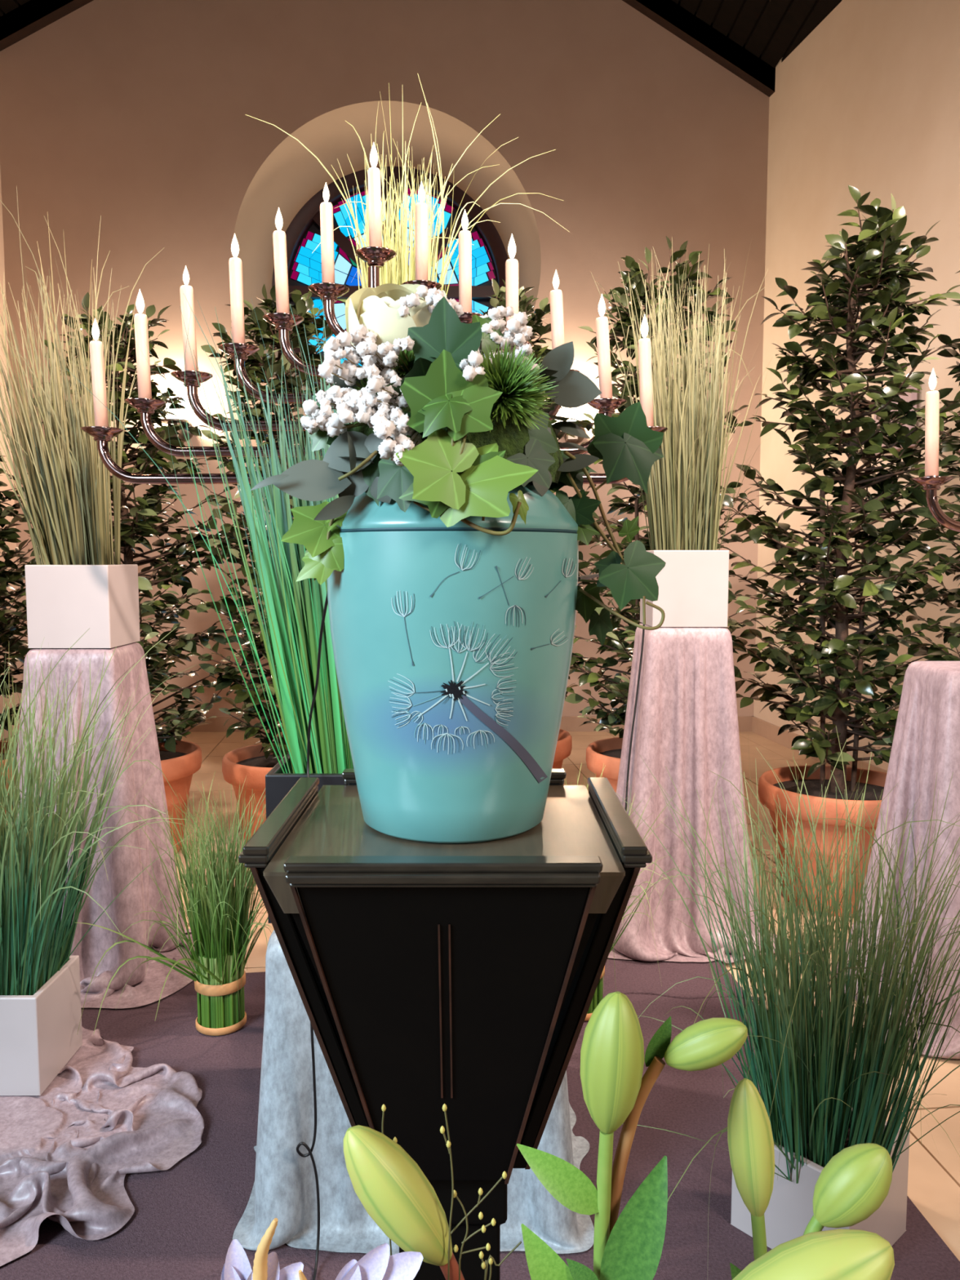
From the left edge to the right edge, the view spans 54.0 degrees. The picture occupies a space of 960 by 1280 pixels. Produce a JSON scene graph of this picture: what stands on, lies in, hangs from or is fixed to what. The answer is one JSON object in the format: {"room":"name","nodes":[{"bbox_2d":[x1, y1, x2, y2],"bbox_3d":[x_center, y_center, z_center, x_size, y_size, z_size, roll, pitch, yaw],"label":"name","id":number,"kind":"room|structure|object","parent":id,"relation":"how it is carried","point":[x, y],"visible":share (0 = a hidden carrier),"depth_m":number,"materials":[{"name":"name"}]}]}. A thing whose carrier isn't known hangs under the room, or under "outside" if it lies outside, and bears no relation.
{"room":"funeral chapel","nodes":[
{"label":"funeral chapel","id":0,"kind":"room"},
{"bbox_2d":[0,741,17,826],"bbox_3d":[-1.956,0.626,3.567,0.510,0.397,0.510,0,5,0],"label":"pot","id":1,"kind":"object","parent":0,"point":[4,749],"depth_m":3.71,"materials":[{"name":"ceramic"}]},
{"bbox_2d":[0,167,22,740],"bbox_3d":[-3.090,-1.163,1.706,0.200,4.282,8.600,0,5,0],"label":"wall","id":2,"kind":"structure","parent":0,"point":[12,546],"depth_m":5.92,"materials":[{"name":"paint"}]},
{"bbox_2d":[24,564,140,648],"bbox_3d":[-1.060,-0.095,2.526,0.214,0.214,0.214,0,5,0],"label":"planter","id":3,"kind":"object","parent":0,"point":[65,602],"depth_m":2.42,"materials":[{"name":"white ceramic"}]},
{"bbox_2d":[0,0,768,715],"bbox_3d":[-0.598,-2.117,5.939,4.783,5.453,0.001,0,5,0],"label":"wall","id":4,"kind":"structure","parent":0,"point":[131,114],"depth_m":5.86,"materials":[{"name":"paint"}]},
{"bbox_2d":[160,413,193,441],"bbox_3d":[-1.914,-1.339,5.911,0.180,0.160,0.190,0,5,0],"label":"wall lamp","id":5,"kind":"object","parent":4,"relation":"attached to","point":[180,436],"visible":0.62,"depth_m":5.89,"materials":[{"name":"grey metal"}]},
{"bbox_2d":[231,100,541,390],"bbox_3d":[-0.588,-2.389,6.086,1.943,1.943,0.340,0,5,0],"label":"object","id":6,"kind":"structure","parent":4,"relation":"attached to","point":[291,175],"depth_m":6.02,"materials":[{"name":"paint"}]},
{"bbox_2d":[271,166,508,391],"bbox_3d":[-0.585,-2.324,6.313,1.697,1.697,0.100,0,5,0],"label":"window","id":7,"kind":"structure","parent":4,"relation":"in","point":[303,234],"depth_m":6.27,"materials":[{"name":"blue glass"}]},
{"bbox_2d":[154,715,752,731],"bbox_3d":[-0.598,0.550,6.162,4.783,0.100,0.016,0,5,0],"label":"baseboard","id":8,"kind":"structure","parent":4,"relation":"attached to","point":[568,723],"depth_m":6.16,"materials":[{"name":"tile"}]},
{"bbox_2d":[564,416,585,444],"bbox_3d":[0.581,-1.324,5.913,0.180,0.160,0.190,0,5,0],"label":"wall lamp","id":9,"kind":"object","parent":4,"relation":"attached to","point":[568,438],"visible":0.2,"depth_m":5.91,"materials":[{"name":"grey metal"}]},
{"bbox_2d":[394,591,414,665],"bbox_3d":[-0.058,-0.009,0.719,0.016,0.057,0.005,0,5,0],"label":"seed","id":10,"kind":"object","parent":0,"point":[404,601],"depth_m":0.72,"materials":[{"name":"silver paint"}]},
{"bbox_2d":[0,0,841,97],"bbox_3d":[-0.137,-3.572,1.648,6.241,2.292,8.900,0,5,0],"label":"ceiling","id":11,"kind":"structure","parent":0,"point":[748,38],"depth_m":5.71,"materials":[{"name":"brown wood"}]},
{"bbox_2d":[429,543,480,596],"bbox_3d":[-0.019,-0.053,0.711,0.039,0.041,0.002,0,5,0],"label":"seed","id":12,"kind":"object","parent":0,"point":[455,569],"depth_m":0.71,"materials":[{"name":"silver paint"}]},
{"bbox_2d":[0,731,959,1261],"bbox_3d":[0.100,0.993,2.089,7.000,0.081,8.990,0,5,0],"label":"floor","id":13,"kind":"structure","parent":0,"point":[933,1177],"depth_m":3.03,"materials":[{"name":"tile"}]},
{"bbox_2d":[0,455,37,826],"bbox_3d":[-1.958,-0.016,3.486,0.808,1.689,0.765,-4,6,-39],"label":"potted shrub","id":14,"kind":"object","parent":13,"relation":"on","point":[9,624],"visible":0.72,"depth_m":3.60,"materials":[{"name":"green plant"}]},
{"bbox_2d":[0,292,244,853],"bbox_3d":[-1.315,-0.226,3.527,0.849,2.100,0.927,1,5,10],"label":"potted shrub","id":15,"kind":"object","parent":13,"relation":"on","point":[180,759],"visible":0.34,"depth_m":3.49,"materials":[{"name":"green plant"}]},
{"bbox_2d":[157,739,201,853],"bbox_3d":[-1.330,0.622,3.617,0.510,0.397,0.510,0,5,0],"label":"pot","id":16,"kind":"object","parent":15,"relation":"on","point":[178,767],"depth_m":3.55,"materials":[{"name":"ceramic"}]},
{"bbox_2d":[175,284,333,843],"bbox_3d":[-0.721,-0.236,3.505,0.704,2.124,0.730,4,7,42],"label":"potted shrub","id":17,"kind":"object","parent":13,"relation":"on","point":[254,762],"visible":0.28,"depth_m":3.37,"materials":[{"name":"green plant"}]},
{"bbox_2d":[222,742,273,843],"bbox_3d":[-0.710,0.626,3.567,0.510,0.397,0.510,0,5,0],"label":"pot","id":18,"kind":"object","parent":17,"relation":"on","point":[251,762],"depth_m":3.40,"materials":[{"name":"ceramic"}]},
{"bbox_2d":[0,957,959,1279],"bbox_3d":[-0.370,0.989,1.586,2.460,0.019,2.289,0,5,0],"label":"carpet","id":19,"kind":"object","parent":13,"relation":"on","point":[184,1220],"visible":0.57,"depth_m":1.74,"materials":[{"name":"purple carpet"}]},
{"bbox_2d":[0,1026,204,1266],"bbox_3d":[-1.151,0.904,1.865,1.246,0.104,0.842,2,5,21],"label":"drape","id":20,"kind":"object","parent":19,"relation":"on","point":[68,1151],"visible":0.85,"depth_m":1.79,"materials":[{"name":"pink fabric"}]},
{"bbox_2d":[0,628,212,1095],"bbox_3d":[-0.985,0.455,2.007,0.807,0.962,0.858,-1,5,-17],"label":"potted grass","id":21,"kind":"object","parent":20,"relation":"on","point":[41,1013],"depth_m":1.95,"materials":[{"name":"green plant"}]},
{"bbox_2d":[0,955,83,1095],"bbox_3d":[-1.015,0.830,2.044,0.210,0.210,0.210,0,5,0],"label":"planter","id":22,"kind":"object","parent":21,"relation":"on","point":[39,1024],"depth_m":1.96,"materials":[{"name":"white paint"}]},
{"bbox_2d":[17,642,195,1008],"bbox_3d":[-1.029,0.453,2.577,0.629,0.883,0.552,0,5,0],"label":"drape","id":23,"kind":"object","parent":19,"relation":"on","point":[123,864],"visible":0.5,"depth_m":2.45,"materials":[{"name":"pink fabric"}]},
{"bbox_2d":[0,187,163,648],"bbox_3d":[-1.089,-0.575,2.481,0.529,1.179,0.431,-1,5,-10],"label":"potted grass","id":24,"kind":"object","parent":23,"relation":"on","point":[75,591],"depth_m":2.42,"materials":[{"name":"beige plant"}]},
{"bbox_2d":[76,773,273,1035],"bbox_3d":[-0.595,0.627,2.244,0.524,0.602,0.605,1,5,10],"label":"bunch","id":25,"kind":"object","parent":19,"relation":"on","point":[220,928],"visible":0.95,"depth_m":2.20,"materials":[{"name":"green plant"}]},
{"bbox_2d":[220,1239,303,1279],"bbox_3d":[-0.108,0.688,0.500,0.041,0.781,0.008,0,5,0],"label":"flower","id":26,"kind":"object","parent":19,"relation":"on","point":[237,1266],"visible":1,"depth_m":0.47,"materials":[{"name":"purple plant"}]},
{"bbox_2d":[252,1217,278,1279],"bbox_3d":[-0.108,0.679,0.496,0.020,0.799,0.008,1,5,12],"label":"flower spike","id":27,"kind":"object","parent":19,"relation":"on","point":[260,1267],"visible":1,"depth_m":0.46,"materials":[{"name":"yellow plant"}]},
{"bbox_2d":[298,1270,306,1279],"bbox_3d":[-0.085,0.694,0.498,0.010,0.770,0.006,0,5,0],"label":"flower spike","id":28,"kind":"object","parent":19,"relation":"on","point":[301,1275],"visible":1,"depth_m":0.46,"materials":[{"name":"yellow plant"}]},
{"bbox_2d":[80,246,667,484],"bbox_3d":[-0.233,0.042,2.132,1.295,1.786,0.183,0,5,4],"label":"candelabrum","id":29,"kind":"object","parent":19,"relation":"on","point":[375,257],"visible":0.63,"depth_m":2.07,"materials":[{"name":"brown metal"}]},
{"bbox_2d":[88,318,108,426],"bbox_3d":[-0.842,-0.582,2.078,0.035,0.251,0.028,0,5,0],"label":"candle","id":30,"kind":"object","parent":29,"relation":"on","point":[96,349],"visible":0.93,"depth_m":2.07,"materials":[{"name":"beige wax"}]},
{"bbox_2d":[133,288,151,398],"bbox_3d":[-0.743,-0.643,2.072,0.033,0.253,0.028,0,5,0],"label":"candle","id":31,"kind":"object","parent":29,"relation":"on","point":[140,320],"visible":0.92,"depth_m":2.06,"materials":[{"name":"beige wax"}]},
{"bbox_2d":[179,265,198,371],"bbox_3d":[-0.639,-0.697,2.068,0.035,0.244,0.028,0,5,0],"label":"candle","id":32,"kind":"object","parent":29,"relation":"on","point":[188,291],"visible":0.9,"depth_m":2.06,"materials":[{"name":"beige wax"}]},
{"bbox_2d":[228,233,244,343],"bbox_3d":[-0.533,-0.760,2.062,0.032,0.254,0.028,0,5,0],"label":"candle","id":33,"kind":"object","parent":29,"relation":"on","point":[235,264],"visible":0.91,"depth_m":2.05,"materials":[{"name":"beige wax"}]},
{"bbox_2d":[272,207,289,313],"bbox_3d":[-0.434,-0.819,2.057,0.034,0.245,0.028,0,5,0],"label":"candle","id":34,"kind":"object","parent":29,"relation":"on","point":[279,240],"visible":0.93,"depth_m":2.05,"materials":[{"name":"beige wax"}]},
{"bbox_2d":[320,182,334,283],"bbox_3d":[-0.333,-0.876,2.052,0.031,0.235,0.028,0,5,0],"label":"candle","id":35,"kind":"object","parent":29,"relation":"on","point":[326,208],"visible":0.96,"depth_m":2.04,"materials":[{"name":"beige wax"}]},
{"bbox_2d":[367,142,382,247],"bbox_3d":[-0.229,-0.955,2.045,0.030,0.243,0.028,0,5,0],"label":"candle","id":36,"kind":"object","parent":29,"relation":"on","point":[373,173],"visible":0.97,"depth_m":2.04,"materials":[{"name":"beige wax"}]},
{"bbox_2d":[415,181,427,279],"bbox_3d":[-0.127,-0.880,2.052,0.029,0.231,0.028,0,5,0],"label":"candle","id":37,"kind":"object","parent":29,"relation":"on","point":[421,208],"visible":0.89,"depth_m":2.04,"materials":[{"name":"beige wax"}]},
{"bbox_2d":[458,208,471,312],"bbox_3d":[-0.032,-0.818,2.057,0.029,0.240,0.028,0,5,0],"label":"candle","id":38,"kind":"object","parent":29,"relation":"on","point":[464,236],"visible":0.93,"depth_m":2.05,"materials":[{"name":"beige wax"}]},
{"bbox_2d":[505,233,518,330],"bbox_3d":[0.071,-0.762,2.062,0.030,0.248,0.028,0,5,0],"label":"candle","id":39,"kind":"object","parent":29,"relation":"on","point":[511,264],"visible":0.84,"depth_m":2.05,"materials":[{"name":"beige wax"}]},
{"bbox_2d":[549,270,564,350],"bbox_3d":[0.171,-0.695,2.068,0.037,0.232,0.028,0,5,0],"label":"candle","id":40,"kind":"object","parent":29,"relation":"on","point":[555,295],"visible":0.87,"depth_m":2.06,"materials":[{"name":"beige wax"}]},
{"bbox_2d":[595,293,612,398],"bbox_3d":[0.274,-0.637,2.073,0.041,0.243,0.028,0,5,0],"label":"candle","id":41,"kind":"object","parent":29,"relation":"on","point":[602,322],"visible":0.91,"depth_m":2.06,"materials":[{"name":"beige wax"}]},
{"bbox_2d":[638,314,653,426],"bbox_3d":[0.367,-0.586,2.077,0.038,0.260,0.028,0,5,0],"label":"candle","id":42,"kind":"object","parent":29,"relation":"on","point":[644,344],"visible":0.89,"depth_m":2.07,"materials":[{"name":"beige wax"}]},
{"bbox_2d":[335,1243,422,1279],"bbox_3d":[-0.051,0.689,0.499,0.046,0.778,0.010,0,5,0],"label":"flower","id":43,"kind":"object","parent":19,"relation":"on","point":[377,1264],"visible":1,"depth_m":0.47,"materials":[{"name":"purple plant"}]},
{"bbox_2d":[381,1104,397,1255],"bbox_3d":[-0.046,0.663,0.549,0.016,0.822,0.003,0,5,0],"label":"sprig","id":44,"kind":"object","parent":19,"relation":"on","point":[383,1108],"visible":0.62,"depth_m":0.52,"materials":[{"name":"plant"}]},
{"bbox_2d":[343,1124,464,1279],"bbox_3d":[-0.028,0.665,0.529,0.088,0.821,0.034,0,5,0],"label":"lily","id":45,"kind":"object","parent":19,"relation":"on","point":[392,1188],"visible":1,"depth_m":0.49,"materials":[{"name":"green plant"}]},
{"bbox_2d":[232,929,594,1256],"bbox_3d":[-0.112,0.715,1.792,0.639,0.497,0.625,0,5,-3],"label":"drape","id":46,"kind":"object","parent":19,"relation":"on","point":[284,1188],"visible":0.25,"depth_m":1.54,"materials":[{"name":"fabric"}]},
{"bbox_2d":[70,293,353,923],"bbox_3d":[-0.382,-0.042,1.618,0.494,1.039,0.440,0,5,0],"label":"reeds","id":47,"kind":"object","parent":46,"relation":"on","point":[294,609],"visible":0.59,"depth_m":1.58,"materials":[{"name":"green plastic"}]},
{"bbox_2d":[265,754,345,923],"bbox_3d":[-0.253,0.346,1.671,0.215,0.256,0.170,0,5,0],"label":"planter","id":48,"kind":"object","parent":47,"relation":"on","point":[279,780],"depth_m":1.58,"materials":[{"name":"black plastic"}]},
{"bbox_2d":[296,591,328,1279],"bbox_3d":[-0.264,0.454,1.450,0.044,1.079,0.239,-2,5,-18],"label":"cord","id":49,"kind":"object","parent":47,"relation":"hanging from","point":[304,1144],"visible":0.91,"depth_m":1.49,"materials":[{"name":"black plastic"}]},
{"bbox_2d":[238,768,652,1279],"bbox_3d":[-0.026,0.596,0.867,0.316,0.901,0.316,0,5,0],"label":"stand","id":50,"kind":"object","parent":19,"relation":"on","point":[427,976],"visible":0.94,"depth_m":0.73,"materials":[{"name":"black wood"}]},
{"bbox_2d":[327,483,578,843],"bbox_3d":[-0.024,0.011,0.824,0.217,0.296,0.217,0,5,0],"label":"urn","id":51,"kind":"object","parent":50,"relation":"on","point":[452,646],"visible":0.95,"depth_m":0.74,"materials":[{"name":"ceramic"}]},
{"bbox_2d":[250,283,666,646],"bbox_3d":[-0.009,-0.149,0.806,0.329,0.307,0.262,0,5,0],"label":"flower arrangement","id":52,"kind":"object","parent":51,"relation":"on","point":[446,420],"visible":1,"depth_m":0.72,"materials":[{"name":"green plant"}]},
{"bbox_2d":[440,1103,453,1279],"bbox_3d":[-0.017,0.656,0.519,0.007,0.841,0.003,0,5,0],"label":"sprig","id":53,"kind":"object","parent":19,"relation":"on","point":[448,1144],"visible":1,"depth_m":0.48,"materials":[{"name":"green plant"}]},
{"bbox_2d":[450,1171,521,1279],"bbox_3d":[0.003,0.675,0.522,0.038,0.803,0.003,0,5,0],"label":"sprig","id":54,"kind":"object","parent":19,"relation":"on","point":[491,1260],"visible":1,"depth_m":0.49,"materials":[{"name":"green plant"}]},
{"bbox_2d":[564,762,681,1021],"bbox_3d":[0.220,0.613,2.339,0.510,0.613,0.508,-2,5,-25],"label":"grass","id":55,"kind":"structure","parent":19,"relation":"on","point":[598,994],"depth_m":2.30,"materials":[{"name":"green plant"}]},
{"bbox_2d":[516,991,747,1279],"bbox_3d":[0.077,0.627,0.516,0.116,0.900,0.032,0,5,0],"label":"lily","id":56,"kind":"object","parent":19,"relation":"on","point":[629,1246],"visible":1,"depth_m":0.48,"materials":[{"name":"green plant"}]},
{"bbox_2d":[727,1078,774,1279],"bbox_3d":[0.151,0.658,0.553,0.026,0.831,0.036,0,5,0],"label":"lily","id":57,"kind":"object","parent":19,"relation":"on","point":[750,1141],"visible":0.92,"depth_m":0.52,"materials":[{"name":"green plant"}]},
{"bbox_2d":[619,727,959,1248],"bbox_3d":[0.618,0.581,1.465,0.941,0.828,0.783,2,5,23],"label":"potted grass","id":58,"kind":"object","parent":19,"relation":"on","point":[820,1100],"depth_m":1.49,"materials":[{"name":"green plant"}]},
{"bbox_2d":[732,1228,894,1279],"bbox_3d":[0.142,0.680,0.482,0.108,0.799,0.045,0,5,0],"label":"lily","id":59,"kind":"object","parent":19,"relation":"on","point":[839,1254],"visible":1,"depth_m":0.44,"materials":[{"name":"green plant"}]},
{"bbox_2d":[803,1142,893,1235],"bbox_3d":[0.191,0.675,0.550,0.068,0.798,0.031,0,5,0],"label":"lily","id":60,"kind":"object","parent":19,"relation":"on","point":[855,1183],"visible":0.84,"depth_m":0.51,"materials":[{"name":"green plant"}]},
{"bbox_2d":[478,278,598,768],"bbox_3d":[0.169,-0.329,3.879,0.690,2.245,0.682,0,5,0],"label":"potted shrub","id":61,"kind":"object","parent":13,"relation":"on","point":[564,744],"visible":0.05,"depth_m":3.77,"materials":[{"name":"green plant"}]},
{"bbox_2d":[564,235,766,793],"bbox_3d":[0.660,-0.334,3.586,0.812,2.306,0.793,1,5,15],"label":"potted shrub","id":62,"kind":"object","parent":13,"relation":"on","point":[607,752],"visible":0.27,"depth_m":3.51,"materials":[{"name":"green plant"}]},
{"bbox_2d":[608,622,790,963],"bbox_3d":[0.605,0.413,2.831,0.608,0.919,0.561,0,5,4],"label":"drape","id":63,"kind":"object","parent":13,"relation":"on","point":[686,722],"visible":0.66,"depth_m":2.68,"materials":[{"name":"pink fabric"}]},
{"bbox_2d":[577,573,645,810],"bbox_3d":[0.276,0.407,1.826,0.086,1.092,1.745,1,5,9],"label":"cord","id":64,"kind":"object","parent":63,"relation":"on","point":[593,575],"visible":0.54,"depth_m":2.48,"materials":[{"name":"black plastic"}]},
{"bbox_2d":[591,240,770,626],"bbox_3d":[0.582,-0.596,2.747,0.543,1.101,0.522,2,5,24],"label":"potted grass","id":65,"kind":"object","parent":63,"relation":"on","point":[682,497],"depth_m":2.67,"materials":[{"name":"beige plant"}]},
{"bbox_2d":[716,185,959,917],"bbox_3d":[1.184,-0.265,3.049,0.790,2.261,0.807,-4,6,-40],"label":"potted shrub","id":66,"kind":"object","parent":13,"relation":"on","point":[877,247],"visible":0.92,"depth_m":2.96,"materials":[{"name":"green plant"}]},
{"bbox_2d":[836,661,959,1058],"bbox_3d":[1.210,0.493,2.351,0.563,0.864,0.584,0,5,0],"label":"drape","id":67,"kind":"object","parent":13,"relation":"on","point":[926,744],"visible":0.55,"depth_m":2.29,"materials":[{"name":"pink fabric"}]},
{"bbox_2d":[897,270,959,661],"bbox_3d":[1.745,-0.276,3.080,0.706,2.277,0.718,-2,5,-24],"label":"potted shrub","id":68,"kind":"object","parent":13,"relation":"on","point":[952,633],"visible":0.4,"depth_m":3.12,"materials":[{"name":"green plant"}]},
{"bbox_2d":[910,449,959,532],"bbox_3d":[1.612,0.095,2.136,1.295,1.678,0.183,0,5,-4],"label":"candelabrum","id":69,"kind":"object","parent":13,"relation":"on","point":[931,484],"visible":1,"depth_m":2.09,"materials":[{"name":"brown metal"}]},
{"bbox_2d":[924,368,939,475],"bbox_3d":[1.003,-0.475,2.087,0.035,0.251,0.028,0,5,0],"label":"candle","id":70,"kind":"object","parent":69,"relation":"on","point":[931,397],"visible":0.92,"depth_m":2.08,"materials":[{"name":"beige wax"}]},
{"bbox_3d":[-0.235,0.179,3.023,0.557,1.374,0.591,0,5,0],"label":"drape","id":71,"kind":"object","parent":13,"relation":"on","visible":0},
{"bbox_2d":[245,75,568,294],"bbox_3d":[-0.213,-1.115,2.907,0.955,1.219,0.673,-1,5,-10],"label":"potted grass","id":72,"kind":"object","parent":71,"relation":"on","point":[388,273],"depth_m":2.85,"materials":[{"name":"yellow plant"}]},
{"bbox_2d":[478,559,530,599],"bbox_3d":[0.019,-0.047,0.720,0.044,0.031,0.002,-2,5,-23],"label":"seed","id":73,"kind":"object","parent":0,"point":[498,579],"depth_m":0.72,"materials":[{"name":"silver paint"}]},
{"bbox_2d":[495,565,525,626],"bbox_3d":[0.024,-0.033,0.723,0.028,0.047,0.002,-3,6,-29],"label":"seed","id":74,"kind":"object","parent":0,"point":[510,580],"depth_m":0.72,"materials":[{"name":"silver paint"}]},
{"bbox_2d":[531,631,567,649],"bbox_3d":[0.057,0.000,0.756,0.004,0.013,0.050,4,6,40],"label":"seed","id":75,"kind":"object","parent":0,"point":[540,640],"depth_m":0.75,"materials":[{"name":"silver paint"}]},
{"bbox_2d":[545,557,573,597],"bbox_3d":[0.065,-0.051,0.757,0.003,0.031,0.046,3,6,35],"label":"seed","id":76,"kind":"object","parent":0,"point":[559,571],"depth_m":0.75,"materials":[{"name":"silver paint"}]},
{"bbox_2d":[552,728,572,768],"bbox_3d":[0.131,0.591,3.966,0.510,0.397,0.510,0,5,0],"label":"pot","id":77,"kind":"object","parent":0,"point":[564,744],"depth_m":3.83,"materials":[{"name":"ceramic"}]},
{"bbox_2d":[586,737,622,793],"bbox_3d":[0.667,0.617,3.667,0.510,0.397,0.510,0,5,0],"label":"pot","id":78,"kind":"object","parent":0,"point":[607,752],"depth_m":3.57,"materials":[{"name":"ceramic"}]},
{"bbox_2d":[640,550,728,626],"bbox_3d":[0.597,-0.155,2.772,0.214,0.217,0.214,0,5,0],"label":"planter","id":79,"kind":"object","parent":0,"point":[693,584],"depth_m":2.67,"materials":[{"name":"white paint"}]},
{"bbox_2d":[730,1108,909,1248],"bbox_3d":[0.568,0.899,1.573,0.206,0.174,0.206,-4,7,-42],"label":"planter","id":80,"kind":"object","parent":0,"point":[788,1212],"depth_m":1.51,"materials":[{"name":"white ceramic"}]},
{"bbox_2d":[758,765,886,917],"bbox_3d":[1.184,0.665,3.119,0.510,0.397,0.510,0,5,0],"label":"pot","id":81,"kind":"object","parent":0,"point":[768,784],"depth_m":3.00,"materials":[{"name":"ceramic"}]},
{"bbox_2d":[753,0,959,770],"bbox_3d":[2.409,-1.260,1.708,0.201,4.477,8.666,-1,5,-7],"label":"wall","id":82,"kind":"structure","parent":0,"point":[868,100],"depth_m":4.77,"materials":[{"name":"paint"}]},
{"bbox_2d":[751,715,887,773],"bbox_3d":[2.091,0.769,3.630,0.016,0.100,5.138,-1,5,-7],"label":"baseboard","id":83,"kind":"structure","parent":82,"relation":"attached to","point":[769,731],"depth_m":5.74,"materials":[{"name":"tile"}]},
{"bbox_2d":[874,385,917,455],"bbox_3d":[1.966,-1.047,4.466,0.030,0.298,0.400,0,5,0],"label":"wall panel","id":84,"kind":"object","parent":82,"relation":"attached to","point":[910,397],"visible":0.16,"depth_m":4.29,"materials":[{"name":"beige paint"}]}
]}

